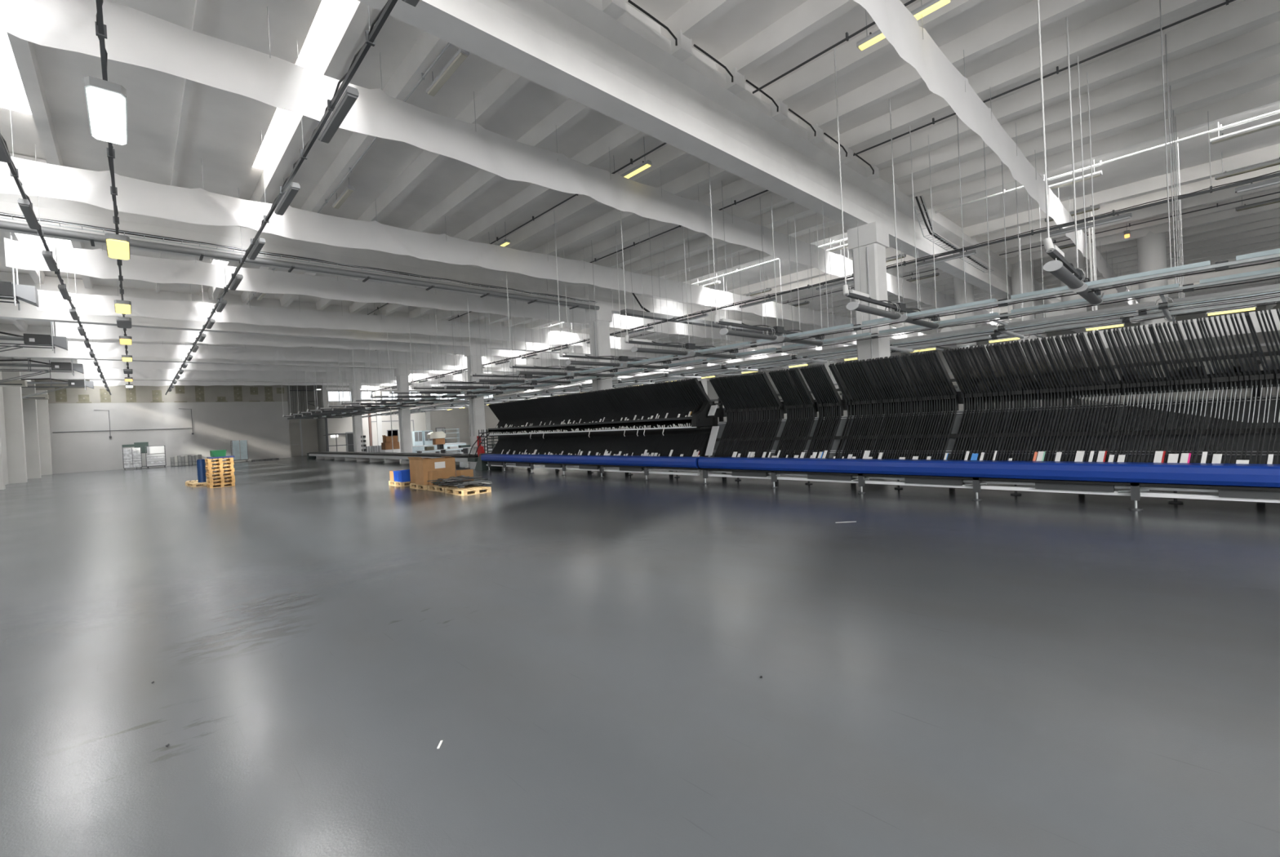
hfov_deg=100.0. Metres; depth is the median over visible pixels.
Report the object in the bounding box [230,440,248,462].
container
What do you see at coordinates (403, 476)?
plastic crate
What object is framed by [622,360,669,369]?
lamp
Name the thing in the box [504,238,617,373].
rail
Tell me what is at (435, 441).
cardboard box
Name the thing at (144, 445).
container
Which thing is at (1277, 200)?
lamp
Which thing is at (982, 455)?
packet
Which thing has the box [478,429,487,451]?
tower
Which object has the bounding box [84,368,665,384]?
ceiling beam
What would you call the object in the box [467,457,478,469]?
box
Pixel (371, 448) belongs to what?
cart
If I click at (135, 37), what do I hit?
ceiling beam
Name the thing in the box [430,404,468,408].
rail
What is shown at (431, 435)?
parcel
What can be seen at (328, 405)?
rail
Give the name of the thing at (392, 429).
door
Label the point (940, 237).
cable tray
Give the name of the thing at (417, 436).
tall cabinet
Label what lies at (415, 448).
bench
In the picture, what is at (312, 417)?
lamp
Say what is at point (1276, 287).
rail
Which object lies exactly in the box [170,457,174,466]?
bundle
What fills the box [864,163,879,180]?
stub
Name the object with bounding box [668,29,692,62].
stub
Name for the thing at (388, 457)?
conveyor
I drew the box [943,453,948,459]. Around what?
packet
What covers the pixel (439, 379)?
rail
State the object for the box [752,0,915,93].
conduit
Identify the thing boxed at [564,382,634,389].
rail
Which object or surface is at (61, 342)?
hood
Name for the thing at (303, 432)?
door
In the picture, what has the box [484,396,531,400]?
rail
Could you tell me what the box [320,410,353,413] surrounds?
lamp
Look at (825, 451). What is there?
packet
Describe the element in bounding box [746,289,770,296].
diffuser
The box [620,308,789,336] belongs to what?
tray
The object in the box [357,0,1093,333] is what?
concrete beam
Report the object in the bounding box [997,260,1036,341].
column
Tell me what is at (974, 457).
packet
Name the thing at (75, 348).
ceiling beam
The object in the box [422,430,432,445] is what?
tall cabinet
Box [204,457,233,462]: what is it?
wooden pallet
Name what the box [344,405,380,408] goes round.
lamp
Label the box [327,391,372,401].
window
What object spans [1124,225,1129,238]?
lamp
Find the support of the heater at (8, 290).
attached to the wall at (25, 447)
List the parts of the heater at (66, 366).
casing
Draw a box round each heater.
[0,235,39,310]
[0,321,67,353]
[0,358,84,386]
[21,360,93,399]
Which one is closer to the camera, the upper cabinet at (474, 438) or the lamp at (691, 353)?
the lamp at (691, 353)
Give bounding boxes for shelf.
[488,416,712,436]
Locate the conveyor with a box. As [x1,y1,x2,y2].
[306,451,478,467]
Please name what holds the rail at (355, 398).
hanging from the ceiling
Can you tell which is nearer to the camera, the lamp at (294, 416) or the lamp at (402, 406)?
the lamp at (402, 406)
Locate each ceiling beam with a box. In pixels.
[0,0,1046,337]
[0,156,957,348]
[4,232,901,357]
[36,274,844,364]
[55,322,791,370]
[67,339,752,376]
[77,359,710,381]
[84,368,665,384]
[89,379,630,387]
[853,0,1138,304]
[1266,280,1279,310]
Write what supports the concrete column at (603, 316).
on the floor
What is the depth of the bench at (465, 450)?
38.89 m
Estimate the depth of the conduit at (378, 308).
26.50 m
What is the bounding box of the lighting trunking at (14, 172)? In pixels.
[0,59,111,395]
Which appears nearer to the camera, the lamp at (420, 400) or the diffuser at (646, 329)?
the diffuser at (646, 329)
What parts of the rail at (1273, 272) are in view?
rail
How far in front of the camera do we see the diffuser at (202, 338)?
22.69 m
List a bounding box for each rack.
[360,435,366,452]
[441,428,460,451]
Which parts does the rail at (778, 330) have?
chain, rail, chain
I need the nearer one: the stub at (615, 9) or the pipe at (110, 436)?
the stub at (615, 9)
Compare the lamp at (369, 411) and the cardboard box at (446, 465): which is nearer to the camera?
the cardboard box at (446, 465)
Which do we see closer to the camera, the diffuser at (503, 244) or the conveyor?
the diffuser at (503, 244)
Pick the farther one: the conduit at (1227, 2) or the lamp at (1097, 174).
the lamp at (1097, 174)
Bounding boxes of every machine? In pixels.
[480,377,726,479]
[697,308,1279,510]
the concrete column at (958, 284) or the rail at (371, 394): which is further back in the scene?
the rail at (371, 394)
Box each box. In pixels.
[381,441,399,449]
[382,435,397,442]
[389,469,404,481]
[408,457,431,483]
[412,456,456,485]
[424,446,434,450]
[428,471,441,484]
[432,438,444,444]
[436,444,444,449]
[447,446,457,448]
[456,469,473,481]
[458,444,470,448]
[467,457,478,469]
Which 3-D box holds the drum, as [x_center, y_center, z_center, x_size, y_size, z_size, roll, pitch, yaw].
[-18.623,1.795,22.794,0.295,0.980,0.300,-4,1,-43]
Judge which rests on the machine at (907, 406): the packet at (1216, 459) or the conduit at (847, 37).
the packet at (1216, 459)
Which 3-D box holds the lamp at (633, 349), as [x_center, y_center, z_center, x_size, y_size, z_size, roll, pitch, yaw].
[0.583,-2.195,14.969,2.060,0.246,0.230,-4,1,-43]
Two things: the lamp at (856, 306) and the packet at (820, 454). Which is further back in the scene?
the packet at (820, 454)
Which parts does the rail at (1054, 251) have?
chain, rail, chain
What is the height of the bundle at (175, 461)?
0.870 m
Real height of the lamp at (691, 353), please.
0.246 m
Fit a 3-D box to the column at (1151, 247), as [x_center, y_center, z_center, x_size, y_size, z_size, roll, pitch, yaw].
[20.148,-5.976,21.391,1.759,4.110,0.882,-3,1,-17]
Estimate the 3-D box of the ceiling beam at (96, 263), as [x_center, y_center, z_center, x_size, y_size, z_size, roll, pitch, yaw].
[4.999,-6.275,34.387,59.400,1.536,0.364,-4,1,-43]
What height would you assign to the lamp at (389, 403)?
0.246 m
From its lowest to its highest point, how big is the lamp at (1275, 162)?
0.735 m
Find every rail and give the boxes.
[281,382,343,417]
[288,378,353,415]
[296,373,364,414]
[305,371,375,412]
[314,0,1279,418]
[315,368,388,410]
[324,347,402,408]
[337,34,1279,417]
[337,349,417,406]
[351,350,435,403]
[361,85,1279,417]
[368,341,455,399]
[380,110,1279,415]
[385,305,479,396]
[395,116,1279,415]
[408,306,506,391]
[409,406,469,411]
[411,137,1279,413]
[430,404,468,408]
[435,308,537,386]
[440,402,487,406]
[456,400,506,404]
[466,293,573,381]
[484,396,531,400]
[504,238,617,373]
[504,392,557,397]
[536,387,579,393]
[553,208,671,365]
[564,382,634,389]
[612,377,685,384]
[617,171,738,355]
[649,370,740,378]
[708,163,824,342]
[709,361,796,371]
[782,351,857,363]
[833,48,940,324]
[889,344,943,352]
[989,319,1044,338]
[1036,0,1104,297]
[1155,293,1176,321]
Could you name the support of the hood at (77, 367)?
attached to the heater at (66, 366)
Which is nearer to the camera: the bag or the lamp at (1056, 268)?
the lamp at (1056, 268)
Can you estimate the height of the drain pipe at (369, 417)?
4.400 m
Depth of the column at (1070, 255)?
22.98 m
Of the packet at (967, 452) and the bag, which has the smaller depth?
the packet at (967, 452)
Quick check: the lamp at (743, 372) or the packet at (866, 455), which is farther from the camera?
the lamp at (743, 372)
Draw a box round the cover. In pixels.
[206,455,235,458]
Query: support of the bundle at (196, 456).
on the floor
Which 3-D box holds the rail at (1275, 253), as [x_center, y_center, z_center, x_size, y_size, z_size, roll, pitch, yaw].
[-8.808,-4.161,27.205,0.158,4.842,63.570,-4,1,-43]
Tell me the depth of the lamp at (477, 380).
21.43 m
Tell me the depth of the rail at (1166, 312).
11.86 m
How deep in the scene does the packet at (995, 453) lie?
9.74 m
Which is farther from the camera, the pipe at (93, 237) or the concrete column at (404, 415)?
the concrete column at (404, 415)
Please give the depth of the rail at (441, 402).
37.90 m
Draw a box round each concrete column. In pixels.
[348,382,363,452]
[394,368,412,453]
[464,346,487,453]
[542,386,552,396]
[585,307,612,391]
[694,363,707,395]
[822,342,839,394]
[847,221,890,360]
[1028,311,1048,406]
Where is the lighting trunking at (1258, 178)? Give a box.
[372,111,1279,392]
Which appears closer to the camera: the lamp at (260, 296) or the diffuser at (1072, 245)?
the diffuser at (1072, 245)
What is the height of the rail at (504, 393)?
0.308 m
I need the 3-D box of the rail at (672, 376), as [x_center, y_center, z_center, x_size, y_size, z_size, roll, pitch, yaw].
[2.636,-2.373,23.878,6.200,0.308,0.296,-4,1,-43]
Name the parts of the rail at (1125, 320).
rail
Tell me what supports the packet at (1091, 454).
on the machine at (907, 406)
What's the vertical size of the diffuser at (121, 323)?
0.025 m
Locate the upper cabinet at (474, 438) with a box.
[470,435,481,447]
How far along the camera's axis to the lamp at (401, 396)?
27.88 m
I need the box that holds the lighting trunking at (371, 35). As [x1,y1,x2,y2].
[164,0,419,395]
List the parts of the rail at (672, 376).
rail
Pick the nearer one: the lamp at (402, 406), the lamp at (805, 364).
the lamp at (805, 364)
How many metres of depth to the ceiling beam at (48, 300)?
23.97 m
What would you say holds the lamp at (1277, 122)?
hanging from the ceiling
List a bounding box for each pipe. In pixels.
[0,212,599,310]
[52,408,194,437]
[368,413,372,445]
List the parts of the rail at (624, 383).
rail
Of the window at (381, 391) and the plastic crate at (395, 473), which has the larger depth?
the window at (381, 391)
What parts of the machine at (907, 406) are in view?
plate, guard panel, under frame, rail, chute panel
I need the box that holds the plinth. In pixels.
[475,453,502,470]
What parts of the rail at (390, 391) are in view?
chain, rail, chain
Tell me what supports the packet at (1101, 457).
in the machine at (907, 406)
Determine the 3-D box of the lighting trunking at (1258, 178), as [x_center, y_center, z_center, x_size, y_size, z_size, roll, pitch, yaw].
[-3.931,-5.697,30.877,0.150,2.055,72.000,-4,1,-43]
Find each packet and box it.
[800,452,804,457]
[812,452,817,457]
[817,451,823,457]
[822,450,827,457]
[862,450,870,458]
[877,452,883,458]
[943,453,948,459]
[964,451,969,460]
[970,453,978,460]
[979,452,984,460]
[992,450,997,460]
[1032,452,1037,461]
[1035,451,1045,461]
[1054,452,1062,461]
[1074,450,1084,462]
[1088,450,1094,462]
[1096,450,1106,462]
[1107,454,1114,462]
[1117,454,1125,462]
[1153,451,1165,462]
[1167,453,1178,462]
[1179,453,1191,462]
[1200,452,1207,463]
[1211,453,1222,463]
[1235,459,1248,463]
[1266,453,1273,464]
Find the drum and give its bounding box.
[196,458,206,482]
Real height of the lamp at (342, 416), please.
0.246 m
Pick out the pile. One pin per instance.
(456, 481)
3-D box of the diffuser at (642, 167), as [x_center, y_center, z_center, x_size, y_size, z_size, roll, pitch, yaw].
[-0.250,-6.179,13.128,0.130,0.025,1.340,-4,1,-43]
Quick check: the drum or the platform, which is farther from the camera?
the platform
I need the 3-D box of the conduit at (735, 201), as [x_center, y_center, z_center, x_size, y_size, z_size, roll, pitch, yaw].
[0.752,-6.585,18.018,0.050,0.120,11.000,-4,1,-43]
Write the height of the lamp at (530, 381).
0.246 m
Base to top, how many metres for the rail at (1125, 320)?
4.822 m
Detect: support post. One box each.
[360,414,363,451]
[390,408,393,452]
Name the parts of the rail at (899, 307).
chain, rail, chain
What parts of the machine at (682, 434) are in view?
under frame, label rail, guard panel, rail, chute panel, frame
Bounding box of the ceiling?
[0,0,1279,359]
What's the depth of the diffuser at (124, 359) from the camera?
26.74 m
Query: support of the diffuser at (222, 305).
attached to the lighting trunking at (371, 35)
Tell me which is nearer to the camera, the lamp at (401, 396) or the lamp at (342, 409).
the lamp at (401, 396)
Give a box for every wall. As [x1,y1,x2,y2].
[0,357,53,489]
[35,379,329,474]
[325,385,592,452]
[706,301,1279,422]
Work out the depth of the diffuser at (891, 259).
21.62 m
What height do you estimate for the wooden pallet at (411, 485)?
0.144 m
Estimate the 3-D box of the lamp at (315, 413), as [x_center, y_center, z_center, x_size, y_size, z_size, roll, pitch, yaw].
[-23.930,-1.196,40.987,2.060,0.246,0.230,-4,1,-43]
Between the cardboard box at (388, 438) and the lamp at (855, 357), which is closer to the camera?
the lamp at (855, 357)
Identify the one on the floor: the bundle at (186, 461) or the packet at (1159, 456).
the bundle at (186, 461)
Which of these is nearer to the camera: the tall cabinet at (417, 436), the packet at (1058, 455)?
the packet at (1058, 455)
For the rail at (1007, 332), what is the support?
attached to the rail at (1125, 320)
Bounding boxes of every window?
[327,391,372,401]
[381,391,422,399]
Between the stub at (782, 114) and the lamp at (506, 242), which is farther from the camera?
the lamp at (506, 242)
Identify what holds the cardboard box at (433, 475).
on the wooden pallet at (437, 488)
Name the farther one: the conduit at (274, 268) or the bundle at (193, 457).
the bundle at (193, 457)
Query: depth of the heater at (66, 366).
29.26 m
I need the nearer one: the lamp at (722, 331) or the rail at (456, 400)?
the lamp at (722, 331)
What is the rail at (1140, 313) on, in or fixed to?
hanging from the ceiling
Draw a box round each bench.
[412,442,466,453]
[415,445,488,453]
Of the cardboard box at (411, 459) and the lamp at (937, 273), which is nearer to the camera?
the cardboard box at (411, 459)
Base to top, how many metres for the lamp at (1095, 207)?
0.735 m
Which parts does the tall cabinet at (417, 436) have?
door, door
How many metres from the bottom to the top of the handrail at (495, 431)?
1.204 m
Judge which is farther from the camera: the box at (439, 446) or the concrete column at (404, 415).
the concrete column at (404, 415)
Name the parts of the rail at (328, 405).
chain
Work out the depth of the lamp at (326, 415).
46.81 m
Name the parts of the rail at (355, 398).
chain, rail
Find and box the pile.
[426,475,492,488]
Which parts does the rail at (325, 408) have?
rail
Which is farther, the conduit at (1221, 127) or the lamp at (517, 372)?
the lamp at (517, 372)
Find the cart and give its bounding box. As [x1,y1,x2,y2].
[365,445,382,452]
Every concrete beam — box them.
[12,357,632,386]
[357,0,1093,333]
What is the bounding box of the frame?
[324,417,353,452]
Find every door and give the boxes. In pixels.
[288,417,318,456]
[345,431,354,452]
[371,420,413,447]
[386,429,399,441]
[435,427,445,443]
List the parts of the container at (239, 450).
door, frame, door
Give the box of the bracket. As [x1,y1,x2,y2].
[289,386,321,405]
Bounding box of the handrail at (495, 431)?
[467,431,497,457]
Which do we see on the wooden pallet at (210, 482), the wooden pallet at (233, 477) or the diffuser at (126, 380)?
the wooden pallet at (233, 477)
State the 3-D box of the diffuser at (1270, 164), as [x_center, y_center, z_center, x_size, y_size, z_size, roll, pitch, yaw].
[16.786,-7.077,14.713,0.130,0.025,1.340,-4,1,-43]
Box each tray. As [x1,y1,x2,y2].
[620,293,789,336]
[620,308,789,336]
[911,195,993,272]
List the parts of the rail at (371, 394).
chain, rail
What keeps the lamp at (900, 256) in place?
hanging from the ceiling
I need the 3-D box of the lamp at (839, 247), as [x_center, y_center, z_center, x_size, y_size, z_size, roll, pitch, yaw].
[7.517,-7.005,19.721,0.150,0.735,1.400,-4,1,-43]
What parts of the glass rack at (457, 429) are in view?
frame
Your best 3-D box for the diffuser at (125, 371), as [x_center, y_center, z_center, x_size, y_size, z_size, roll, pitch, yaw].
[-29.888,-3.271,31.343,0.350,0.025,1.498,-4,1,-43]
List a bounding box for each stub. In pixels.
[601,0,626,20]
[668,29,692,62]
[723,66,745,94]
[768,97,787,122]
[805,123,823,144]
[837,144,853,164]
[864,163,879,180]
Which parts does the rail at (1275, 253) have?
rail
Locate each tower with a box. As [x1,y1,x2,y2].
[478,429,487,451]
[486,429,498,453]
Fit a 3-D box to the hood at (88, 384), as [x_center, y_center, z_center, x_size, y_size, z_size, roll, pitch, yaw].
[-38.801,-3.070,37.782,0.450,0.520,0.680,-4,1,-43]
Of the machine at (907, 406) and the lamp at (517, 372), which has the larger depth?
the lamp at (517, 372)
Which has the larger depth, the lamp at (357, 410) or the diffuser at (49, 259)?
the lamp at (357, 410)
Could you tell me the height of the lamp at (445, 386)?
0.246 m
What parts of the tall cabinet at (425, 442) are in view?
door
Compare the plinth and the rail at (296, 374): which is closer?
the plinth
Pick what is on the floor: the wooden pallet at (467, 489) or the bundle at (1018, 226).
the wooden pallet at (467, 489)
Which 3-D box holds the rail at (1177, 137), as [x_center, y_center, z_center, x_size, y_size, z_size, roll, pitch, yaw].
[-2.002,-4.641,31.285,0.132,4.672,60.008,-4,1,-43]
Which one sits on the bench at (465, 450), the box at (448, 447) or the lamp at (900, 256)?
the box at (448, 447)
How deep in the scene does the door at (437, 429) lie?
66.10 m
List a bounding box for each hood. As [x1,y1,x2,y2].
[12,284,39,307]
[50,336,67,350]
[71,363,84,373]
[84,381,93,388]
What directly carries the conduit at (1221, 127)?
attached to the ceiling
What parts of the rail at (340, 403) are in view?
chain, rail, chain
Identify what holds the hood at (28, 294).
attached to the heater at (8, 290)
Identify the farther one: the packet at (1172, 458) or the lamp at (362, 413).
the lamp at (362, 413)
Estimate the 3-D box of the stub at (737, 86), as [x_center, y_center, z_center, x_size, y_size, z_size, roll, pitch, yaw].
[1.755,-6.514,10.109,0.280,0.300,0.320,-4,1,-43]
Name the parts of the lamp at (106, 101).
lighting trunking, reflector lamp, reflector lamp, reflector lamp, reflector lamp, reflector lamp, reflector lamp, reflector lamp, reflector lamp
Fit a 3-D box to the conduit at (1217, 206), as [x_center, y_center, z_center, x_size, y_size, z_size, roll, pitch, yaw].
[19.000,-7.537,18.754,0.050,0.120,11.000,-4,1,-43]
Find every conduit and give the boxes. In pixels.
[246,267,275,304]
[316,42,450,213]
[367,286,415,315]
[489,142,666,244]
[541,322,564,328]
[589,190,768,262]
[690,238,847,284]
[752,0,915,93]
[782,268,938,303]
[853,0,1235,155]
[935,110,1279,213]
[999,191,1279,255]
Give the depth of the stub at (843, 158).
13.09 m
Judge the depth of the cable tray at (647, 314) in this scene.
26.29 m
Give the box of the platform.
[380,448,400,452]
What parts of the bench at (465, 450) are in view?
leg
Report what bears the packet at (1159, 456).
in the machine at (907, 406)
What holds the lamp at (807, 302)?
hanging from the ceiling
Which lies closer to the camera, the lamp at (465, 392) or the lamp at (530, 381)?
the lamp at (530, 381)
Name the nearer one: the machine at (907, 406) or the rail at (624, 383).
the machine at (907, 406)
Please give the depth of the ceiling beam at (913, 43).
9.58 m
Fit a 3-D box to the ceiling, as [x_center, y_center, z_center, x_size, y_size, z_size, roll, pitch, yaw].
[-1.371,-7.592,38.859,63.800,1.700,82.000,-4,1,-43]
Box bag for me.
[476,445,484,456]
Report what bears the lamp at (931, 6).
hanging from the ceiling
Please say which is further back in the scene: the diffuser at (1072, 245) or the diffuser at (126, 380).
the diffuser at (126, 380)
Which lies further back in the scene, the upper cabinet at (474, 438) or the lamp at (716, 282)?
the upper cabinet at (474, 438)
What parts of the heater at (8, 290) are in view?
steel frame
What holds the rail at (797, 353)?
attached to the rail at (1140, 313)
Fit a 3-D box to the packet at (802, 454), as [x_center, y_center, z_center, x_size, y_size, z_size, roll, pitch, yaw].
[3.800,0.620,12.545,0.074,0.130,0.111,-4,1,-43]
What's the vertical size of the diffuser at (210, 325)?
0.025 m
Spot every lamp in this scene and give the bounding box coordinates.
[83,0,133,390]
[256,293,266,300]
[286,417,314,419]
[293,416,322,417]
[302,413,331,416]
[311,412,342,414]
[316,416,342,418]
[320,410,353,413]
[325,415,351,417]
[332,177,354,208]
[332,407,366,410]
[334,413,362,415]
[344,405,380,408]
[345,411,373,413]
[356,409,386,412]
[359,402,396,405]
[368,407,400,409]
[375,397,415,402]
[383,404,416,407]
[395,393,436,398]
[400,402,434,404]
[417,389,461,394]
[418,399,454,401]
[426,48,469,96]
[440,395,477,398]
[444,383,490,389]
[464,389,503,394]
[475,377,525,383]
[488,222,510,246]
[493,384,534,389]
[515,368,568,376]
[528,377,571,383]
[565,357,621,367]
[570,372,615,377]
[613,137,652,178]
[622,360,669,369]
[631,343,688,355]
[688,349,737,359]
[701,374,715,378]
[703,280,720,287]
[719,325,777,341]
[741,371,757,373]
[746,280,771,296]
[776,333,823,346]
[788,363,808,367]
[789,296,809,306]
[826,240,848,252]
[844,356,857,360]
[846,298,902,320]
[856,0,952,50]
[885,253,906,262]
[896,311,940,329]
[906,267,939,281]
[912,346,936,352]
[988,336,1019,342]
[1043,257,1084,289]
[1044,159,1102,190]
[1044,204,1099,222]
[1053,238,1095,249]
[1071,284,1103,305]
[1084,322,1124,330]
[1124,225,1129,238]
[1206,305,1256,315]
[1209,119,1279,144]
[1214,151,1279,180]
[1235,196,1279,211]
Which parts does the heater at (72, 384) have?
casing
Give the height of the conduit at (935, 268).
0.120 m
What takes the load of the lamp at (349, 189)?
hanging from the ceiling
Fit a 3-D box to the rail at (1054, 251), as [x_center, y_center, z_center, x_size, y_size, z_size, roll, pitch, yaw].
[7.401,-4.756,9.204,4.897,4.664,0.296,-4,1,-43]
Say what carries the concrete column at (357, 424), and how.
on the floor
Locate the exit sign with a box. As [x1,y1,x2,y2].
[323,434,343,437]
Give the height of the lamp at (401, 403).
0.246 m
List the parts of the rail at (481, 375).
chain, rail, chain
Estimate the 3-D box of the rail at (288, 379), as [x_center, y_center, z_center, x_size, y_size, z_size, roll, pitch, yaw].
[-27.325,-3.341,46.062,4.897,4.664,0.296,-4,1,-43]
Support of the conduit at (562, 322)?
attached to the ceiling
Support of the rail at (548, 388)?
attached to the rail at (1125, 320)
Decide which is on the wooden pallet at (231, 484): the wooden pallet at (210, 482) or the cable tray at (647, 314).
the wooden pallet at (210, 482)
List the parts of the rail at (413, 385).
chain, rail, chain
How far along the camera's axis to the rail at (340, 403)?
34.18 m
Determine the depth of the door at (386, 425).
61.79 m
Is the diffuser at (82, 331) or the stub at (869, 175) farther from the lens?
the diffuser at (82, 331)
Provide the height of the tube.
5.260 m
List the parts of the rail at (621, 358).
chain, rail, chain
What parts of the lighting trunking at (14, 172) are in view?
batten lamp, batten lamp, batten lamp, rail, batten lamp, batten lamp, batten lamp, batten lamp, batten lamp, batten lamp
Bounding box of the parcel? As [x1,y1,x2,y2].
[426,431,445,439]
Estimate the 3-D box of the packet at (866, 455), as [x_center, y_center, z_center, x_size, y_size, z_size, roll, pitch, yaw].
[4.836,0.557,11.457,0.094,0.170,0.143,-4,1,-43]
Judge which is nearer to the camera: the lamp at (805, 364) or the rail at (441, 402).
the lamp at (805, 364)
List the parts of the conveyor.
rail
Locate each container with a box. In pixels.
[121,444,142,470]
[133,442,149,468]
[145,444,166,467]
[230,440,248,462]
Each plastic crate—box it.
[209,449,226,457]
[392,469,406,481]
[396,469,410,482]
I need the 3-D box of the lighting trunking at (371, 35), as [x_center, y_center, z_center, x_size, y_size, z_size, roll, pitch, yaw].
[-16.616,-4.909,20.611,0.170,2.105,74.502,-4,1,-43]
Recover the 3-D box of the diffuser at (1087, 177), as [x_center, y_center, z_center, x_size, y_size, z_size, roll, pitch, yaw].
[11.991,-6.832,14.995,0.130,0.025,1.340,-4,1,-43]
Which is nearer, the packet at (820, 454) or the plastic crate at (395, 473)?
the packet at (820, 454)
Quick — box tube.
[503,320,560,399]
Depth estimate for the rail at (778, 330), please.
13.34 m
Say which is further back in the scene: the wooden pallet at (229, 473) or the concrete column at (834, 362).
the concrete column at (834, 362)
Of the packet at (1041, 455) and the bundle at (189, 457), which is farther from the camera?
the bundle at (189, 457)
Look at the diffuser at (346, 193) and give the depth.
13.55 m
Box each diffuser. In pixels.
[43,254,57,271]
[58,288,70,299]
[69,311,78,320]
[77,328,84,336]
[84,342,90,348]
[115,303,130,314]
[117,320,131,328]
[120,338,131,345]
[122,357,132,361]
[124,370,132,373]
[124,378,132,382]
[199,336,205,342]
[206,321,214,328]
[216,302,226,312]
[333,189,353,208]
[501,242,509,246]
[624,164,650,178]
[629,328,653,333]
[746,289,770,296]
[830,245,848,252]
[885,256,905,262]
[908,275,938,281]
[1050,173,1101,190]
[1059,241,1092,249]
[1216,162,1279,180]
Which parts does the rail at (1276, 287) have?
rail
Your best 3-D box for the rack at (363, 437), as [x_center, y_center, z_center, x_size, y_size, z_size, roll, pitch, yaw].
[-24.747,1.559,48.096,0.400,1.850,0.400,-4,1,-43]
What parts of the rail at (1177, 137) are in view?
rail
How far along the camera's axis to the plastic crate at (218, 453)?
21.56 m
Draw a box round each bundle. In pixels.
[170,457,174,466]
[173,456,177,466]
[177,455,181,466]
[181,456,185,466]
[184,455,188,466]
[187,454,191,465]
[191,456,195,465]
[194,455,198,465]
[1017,226,1024,340]
[1087,211,1097,331]
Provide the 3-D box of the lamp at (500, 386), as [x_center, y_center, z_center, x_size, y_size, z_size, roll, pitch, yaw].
[-5.896,-1.966,25.240,2.060,0.246,0.230,-4,1,-43]
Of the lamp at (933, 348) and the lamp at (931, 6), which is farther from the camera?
the lamp at (933, 348)
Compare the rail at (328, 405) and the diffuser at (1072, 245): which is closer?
the diffuser at (1072, 245)
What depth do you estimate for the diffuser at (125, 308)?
17.05 m
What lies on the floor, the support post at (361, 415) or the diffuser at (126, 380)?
the support post at (361, 415)
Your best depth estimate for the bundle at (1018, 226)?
19.75 m
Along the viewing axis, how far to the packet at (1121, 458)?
8.49 m
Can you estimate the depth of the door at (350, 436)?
59.13 m
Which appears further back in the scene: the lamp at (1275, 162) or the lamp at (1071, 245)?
the lamp at (1071, 245)
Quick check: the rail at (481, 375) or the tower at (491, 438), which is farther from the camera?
the tower at (491, 438)
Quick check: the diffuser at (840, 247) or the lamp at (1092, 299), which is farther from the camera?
the diffuser at (840, 247)
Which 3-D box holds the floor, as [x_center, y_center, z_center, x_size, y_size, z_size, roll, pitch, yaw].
[-0.800,1.441,38.844,63.800,0.200,82.300,-4,1,-43]
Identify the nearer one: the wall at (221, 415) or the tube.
the tube
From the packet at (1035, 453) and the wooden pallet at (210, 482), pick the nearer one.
the packet at (1035, 453)
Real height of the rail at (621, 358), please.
4.664 m
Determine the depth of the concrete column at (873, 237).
14.79 m
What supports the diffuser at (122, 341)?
attached to the lamp at (106, 101)
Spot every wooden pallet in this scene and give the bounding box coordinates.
[185,480,207,485]
[186,481,217,487]
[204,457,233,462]
[205,461,234,466]
[205,464,233,470]
[205,471,234,477]
[206,467,234,473]
[206,475,235,480]
[206,481,235,488]
[207,478,235,484]
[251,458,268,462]
[388,480,415,486]
[409,483,434,489]
[427,484,468,493]
[444,484,491,496]
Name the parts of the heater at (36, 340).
rating plate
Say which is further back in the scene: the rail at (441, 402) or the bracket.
the bracket
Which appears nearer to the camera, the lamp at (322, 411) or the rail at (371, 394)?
the rail at (371, 394)
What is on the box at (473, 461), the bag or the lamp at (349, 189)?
the bag
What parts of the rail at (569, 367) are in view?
chain, rail, chain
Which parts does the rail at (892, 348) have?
rail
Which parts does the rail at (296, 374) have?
rail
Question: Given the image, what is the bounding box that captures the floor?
[0,443,1279,856]
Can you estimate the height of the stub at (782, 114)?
0.300 m
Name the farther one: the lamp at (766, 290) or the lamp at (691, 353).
the lamp at (766, 290)
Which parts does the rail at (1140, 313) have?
rail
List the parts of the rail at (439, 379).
chain, rail, chain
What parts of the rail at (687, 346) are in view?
chain, rail, chain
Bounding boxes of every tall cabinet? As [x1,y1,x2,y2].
[412,431,422,445]
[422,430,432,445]
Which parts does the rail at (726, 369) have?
rail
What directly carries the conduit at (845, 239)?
attached to the ceiling
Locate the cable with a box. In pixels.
[627,0,874,174]

